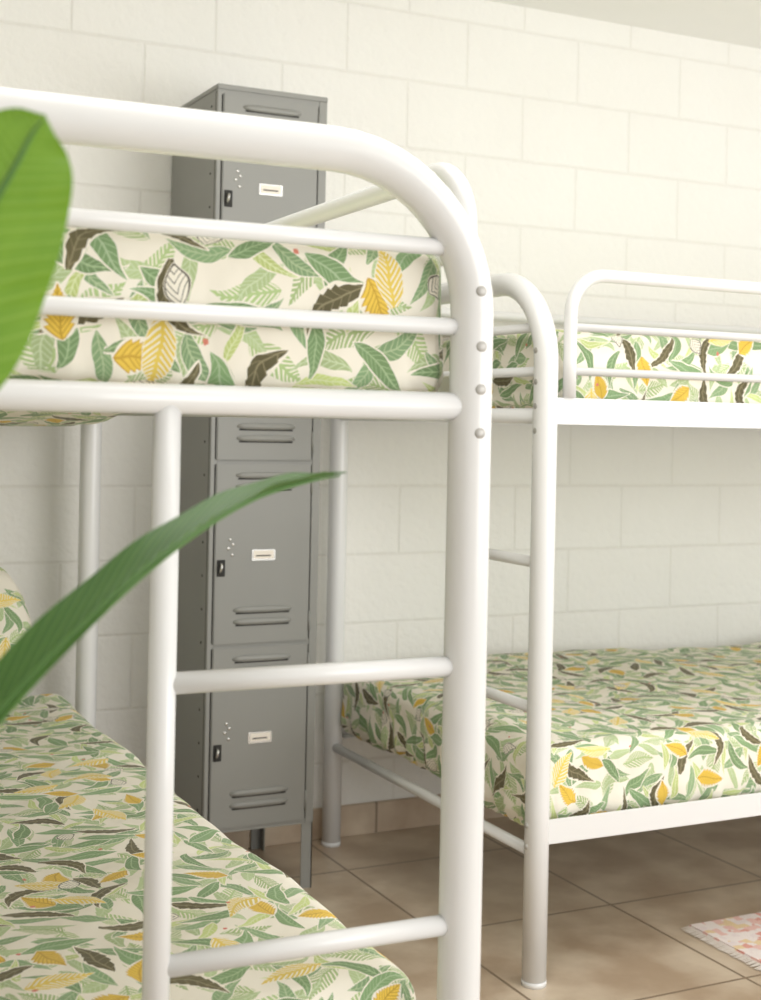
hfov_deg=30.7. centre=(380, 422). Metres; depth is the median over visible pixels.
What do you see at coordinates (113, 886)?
bunk bed
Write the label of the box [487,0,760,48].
ceiling
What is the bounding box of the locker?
[171,83,327,887]
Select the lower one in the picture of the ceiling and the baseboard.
the baseboard
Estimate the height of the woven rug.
0.009 m
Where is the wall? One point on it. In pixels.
(581, 145)
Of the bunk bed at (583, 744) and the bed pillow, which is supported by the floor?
the bunk bed at (583, 744)
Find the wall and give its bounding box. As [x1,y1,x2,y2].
[0,0,760,807]
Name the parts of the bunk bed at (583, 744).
frame rail, frame, frame rail, frame rail, mattress, mattress, rail, rail, guard rail, guard rail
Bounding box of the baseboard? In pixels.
[223,794,503,848]
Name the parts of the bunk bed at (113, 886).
frame, ladder post, mattress, mattress, frame rail, frame rail, frame rail, rail, guard rail, guard rail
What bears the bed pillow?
on the bunk bed at (113, 886)
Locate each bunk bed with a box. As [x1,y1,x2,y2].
[0,86,493,999]
[321,270,760,989]
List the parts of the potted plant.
blade, blade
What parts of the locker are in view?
frame, leg, door panel, label frame, door panel, leg, label frame, door panel, door panel, label frame, leg, leg, frame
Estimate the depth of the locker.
3.50 m
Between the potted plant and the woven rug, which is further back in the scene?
the woven rug
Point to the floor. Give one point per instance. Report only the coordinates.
(619, 906)
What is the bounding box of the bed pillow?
[0,567,31,657]
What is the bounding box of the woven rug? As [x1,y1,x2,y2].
[681,912,760,969]
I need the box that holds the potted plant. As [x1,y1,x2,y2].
[0,107,345,724]
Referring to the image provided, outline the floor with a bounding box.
[246,815,760,999]

